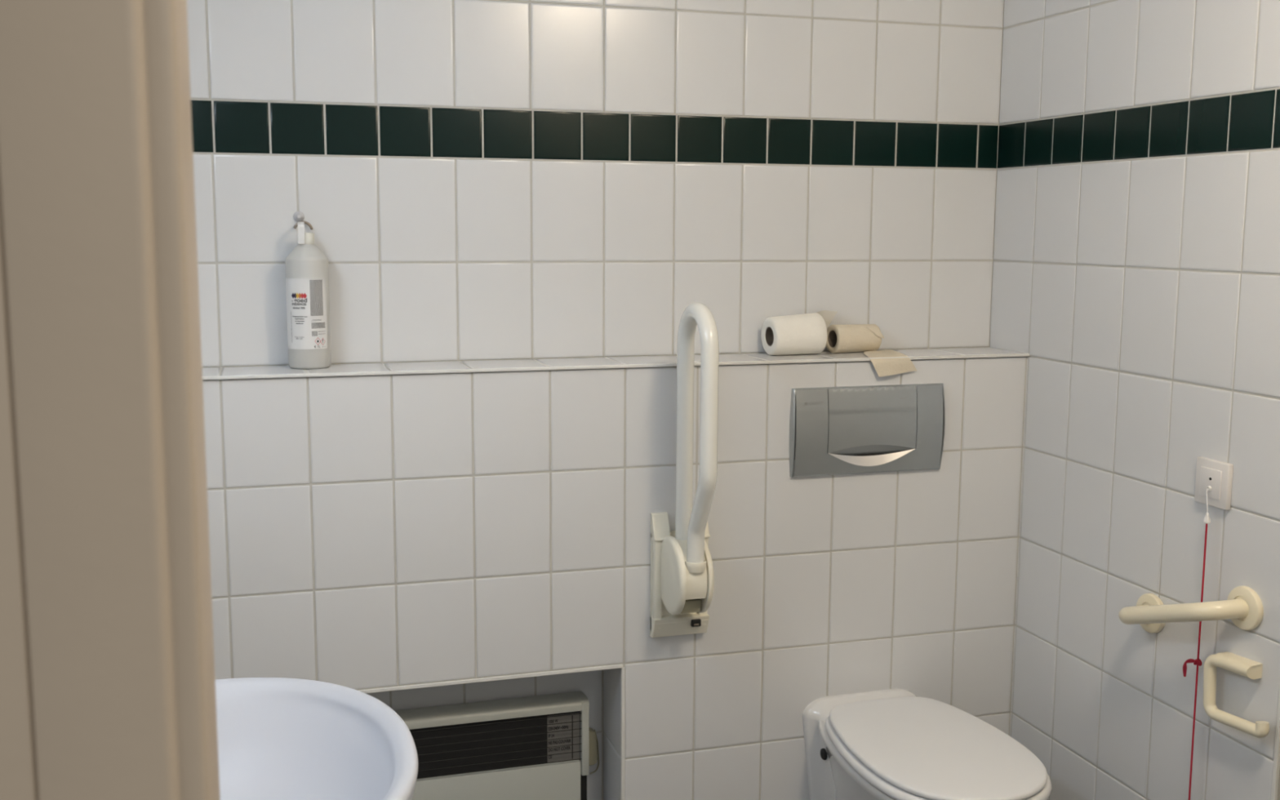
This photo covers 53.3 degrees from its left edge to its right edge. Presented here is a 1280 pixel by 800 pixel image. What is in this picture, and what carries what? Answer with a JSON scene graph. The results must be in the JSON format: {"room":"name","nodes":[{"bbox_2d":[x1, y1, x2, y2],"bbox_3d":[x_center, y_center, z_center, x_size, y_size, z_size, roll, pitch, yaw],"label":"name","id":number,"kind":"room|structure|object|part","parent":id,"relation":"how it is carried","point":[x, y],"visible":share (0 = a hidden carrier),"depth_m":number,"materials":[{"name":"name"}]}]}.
{"room":"public restroom","nodes":[
{"label":"public restroom","id":0,"kind":"room"},
{"bbox_2d":[186,0,1004,799],"bbox_3d":[-0.135,-0.080,2.694,2.170,2.380,0.102,-2,8,-17],"label":"wall","id":1,"kind":"structure","parent":0,"point":[473,180],"depth_m":2.60,"materials":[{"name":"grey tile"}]},
{"bbox_2d":[293,211,312,229],"bbox_3d":[-0.645,-0.344,2.438,0.036,0.036,0.014,-2,8,-17],"label":"hook","id":2,"kind":"object","parent":1,"relation":"attached to","point":[299,216],"visible":0.89,"depth_m":2.44,"materials":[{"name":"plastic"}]},
{"bbox_2d":[395,691,589,799],"bbox_3d":[-0.451,0.840,2.630,0.695,0.412,0.076,-2,8,-17],"label":"wall heater","id":3,"kind":"object","parent":1,"relation":"attached to","point":[530,748],"visible":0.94,"depth_m":2.64,"materials":[{"name":"metal"}]},
{"bbox_3d":[-0.451,0.907,2.631,0.666,0.279,0.056,-2,8,-17],"label":"panel","id":4,"kind":"part","parent":3,"relation":"part of","materials":[{"name":"metal"}]},
{"bbox_2d":[589,727,599,774],"bbox_3d":[-0.106,0.759,2.751,0.040,0.106,0.028,-2,8,-17],"label":"junction box","id":5,"kind":"object","parent":1,"relation":"attached to","point":[593,742],"visible":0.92,"depth_m":2.74,"materials":[{"name":"beige plastic"}]},
{"bbox_2d":[202,356,1026,799],"bbox_3d":[-0.135,0.524,2.645,2.000,1.198,0.154,-2,8,-17],"label":"wall","id":6,"kind":"structure","parent":0,"point":[366,532],"depth_m":2.56,"materials":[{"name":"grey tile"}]},
{"bbox_2d":[358,664,622,693],"bbox_3d":[-0.438,0.556,2.478,0.841,0.007,0.010,-2,8,-17],"label":"trim","id":7,"kind":"structure","parent":6,"relation":"attached to","point":[615,666],"depth_m":2.52,"materials":[{"name":"white plastic"}]},
{"bbox_2d":[201,346,1024,376],"bbox_3d":[-0.107,-0.075,2.568,1.950,0.006,0.156,-2,8,-17],"label":"ledge","id":8,"kind":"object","parent":6,"relation":"on","point":[359,367],"depth_m":2.54,"materials":[{"name":"grey tile"}]},
{"bbox_2d":[284,222,331,368],"bbox_3d":[-0.631,-0.199,2.420,0.079,0.275,0.080,-2,8,-17],"label":"bottle","id":9,"kind":"object","parent":8,"relation":"on","point":[307,272],"visible":1,"depth_m":2.39,"materials":[{"name":"plastic"}]},
{"bbox_3d":[-0.637,-0.314,2.395,0.013,0.041,0.025,-2,8,-17],"label":"spout","id":10,"kind":"part","parent":9,"relation":"part of","materials":[{"name":"white plastic"}]},
{"bbox_2d":[760,310,837,355],"bbox_3d":[0.353,-0.143,2.726,0.176,0.091,0.091,-2,8,-17],"label":"toilet roll","id":11,"kind":"object","parent":8,"relation":"on","point":[806,333],"visible":1,"depth_m":2.69,"materials":[{"name":"white paper"}]},
{"bbox_2d":[826,324,916,377],"bbox_3d":[0.498,-0.110,2.740,0.154,0.101,0.164,-2,8,-17],"label":"toilet roll","id":12,"kind":"object","parent":8,"relation":"on","point":[865,338],"visible":0.98,"depth_m":2.74,"materials":[{"name":"beige paper"}]},
{"bbox_2d":[202,353,1029,380],"bbox_3d":[-0.084,-0.064,2.493,1.950,0.007,0.004,-2,8,-17],"label":"trim","id":13,"kind":"structure","parent":6,"relation":"attached to","point":[658,365],"depth_m":2.47,"materials":[{"name":"white plastic"}]},
{"bbox_2d":[620,666,625,799],"bbox_3d":[-0.036,0.835,2.640,0.008,0.584,0.010,-2,8,-17],"label":"trim","id":14,"kind":"structure","parent":6,"relation":"attached to","point":[622,669],"depth_m":2.61,"materials":[{"name":"white plastic"}]},
{"bbox_2d":[649,302,719,637],"bbox_3d":[0.108,0.153,2.478,0.117,0.688,0.221,-2,8,-17],"label":"support rail","id":15,"kind":"object","parent":6,"relation":"attached to","point":[682,575],"visible":1,"depth_m":2.48,"materials":[{"name":"beige plastic"}]},
{"bbox_2d":[789,382,945,477],"bbox_3d":[0.481,0.063,2.680,0.355,0.186,0.020,-2,8,-17],"label":"flush plate","id":16,"kind":"object","parent":6,"relation":"attached to","point":[869,428],"visible":1,"depth_m":2.67,"materials":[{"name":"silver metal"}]},
{"bbox_2d":[802,688,1051,799],"bbox_3d":[0.568,0.839,2.532,0.350,0.350,0.555,-2,8,-17],"label":"toilet","id":17,"kind":"object","parent":6,"relation":"attached to","point":[891,744],"visible":1,"depth_m":2.48,"materials":[{"name":"white ceramic"}]},
{"bbox_3d":[0.566,0.858,2.541,0.341,0.310,0.538,-2,8,-17],"label":"bowl","id":18,"kind":"part","parent":17,"relation":"part of","materials":[{"name":"white ceramic"}]},
{"bbox_3d":[0.575,0.696,2.492,0.350,0.020,0.512,-2,8,-17],"label":"seat","id":19,"kind":"part","parent":17,"relation":"part of","materials":[{"name":"white plastic"}]},
{"bbox_2d":[989,0,1279,799],"bbox_3d":[0.983,-0.048,2.507,0.102,2.380,0.916,-2,8,-17],"label":"wall","id":20,"kind":"structure","parent":0,"point":[1136,265],"depth_m":2.43,"materials":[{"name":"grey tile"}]},
{"bbox_2d":[1118,586,1263,633],"bbox_3d":[0.967,0.382,2.289,0.087,0.154,0.308,-2,8,-17],"label":"handrail","id":21,"kind":"object","parent":20,"relation":"attached to","point":[1243,606],"visible":1,"depth_m":2.19,"materials":[{"name":"beige plastic"}]},
{"bbox_2d":[1182,621,1202,799],"bbox_3d":[1.001,0.553,2.287,0.033,0.331,0.046,-2,8,-17],"label":"pull cord","id":22,"kind":"object","parent":20,"relation":"attached to","point":[1197,662],"depth_m":2.28,"materials":[{"name":"red fabric"}]},
{"bbox_3d":[0.994,0.645,2.293,0.004,0.869,0.009,-2,8,-17],"label":"pull cord","id":23,"kind":"part","parent":22,"relation":"part of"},
{"bbox_2d":[1194,456,1233,602],"bbox_3d":[1.008,0.230,2.223,0.033,0.256,0.087,-2,8,-17],"label":"switch","id":24,"kind":"object","parent":20,"relation":"attached to","point":[1213,482],"depth_m":2.24,"materials":[{"name":"white plastic"}]},
{"bbox_2d":[1203,651,1269,737],"bbox_3d":[1.028,0.505,2.187,0.035,0.125,0.149,-2,8,-17],"label":"paper holder","id":25,"kind":"object","parent":20,"relation":"attached to","point":[1252,669],"visible":1,"depth_m":2.19,"materials":[{"name":"beige plastic"}]},
{"bbox_2d":[1271,682,1279,799],"bbox_3d":[1.071,0.039,2.058,0.008,2.330,0.008,-2,8,-17],"label":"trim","id":26,"kind":"structure","parent":20,"relation":"attached to","point":[1277,748],"depth_m":2.13,"materials":[{"name":"white plastic"}]},
{"bbox_3d":[0.624,0.199,0.877,3.550,2.330,0.100,-2,8,-17],"label":"wall","id":27,"kind":"structure","parent":0,"visible":0},
{"bbox_2d":[0,0,220,799],"bbox_3d":[-0.268,0.321,0.617,0.127,2.150,0.129,-2,8,-17],"label":"door frame","id":28,"kind":"structure","parent":27,"relation":"in","point":[108,682],"depth_m":0.52,"materials":[{"name":"beige paint"}]},
{"bbox_3d":[-0.836,0.111,1.461,0.102,2.330,1.880,-2,8,-17],"label":"wall","id":29,"kind":"structure","parent":0,"visible":0},
{"bbox_2d":[214,677,417,799],"bbox_3d":[-0.536,0.555,1.586,0.512,0.375,0.608,-2,8,-17],"label":"washbasin","id":30,"kind":"object","parent":29,"relation":"attached to","point":[278,738],"visible":0.6,"depth_m":1.78,"materials":[{"name":"ceramic"}]}
]}

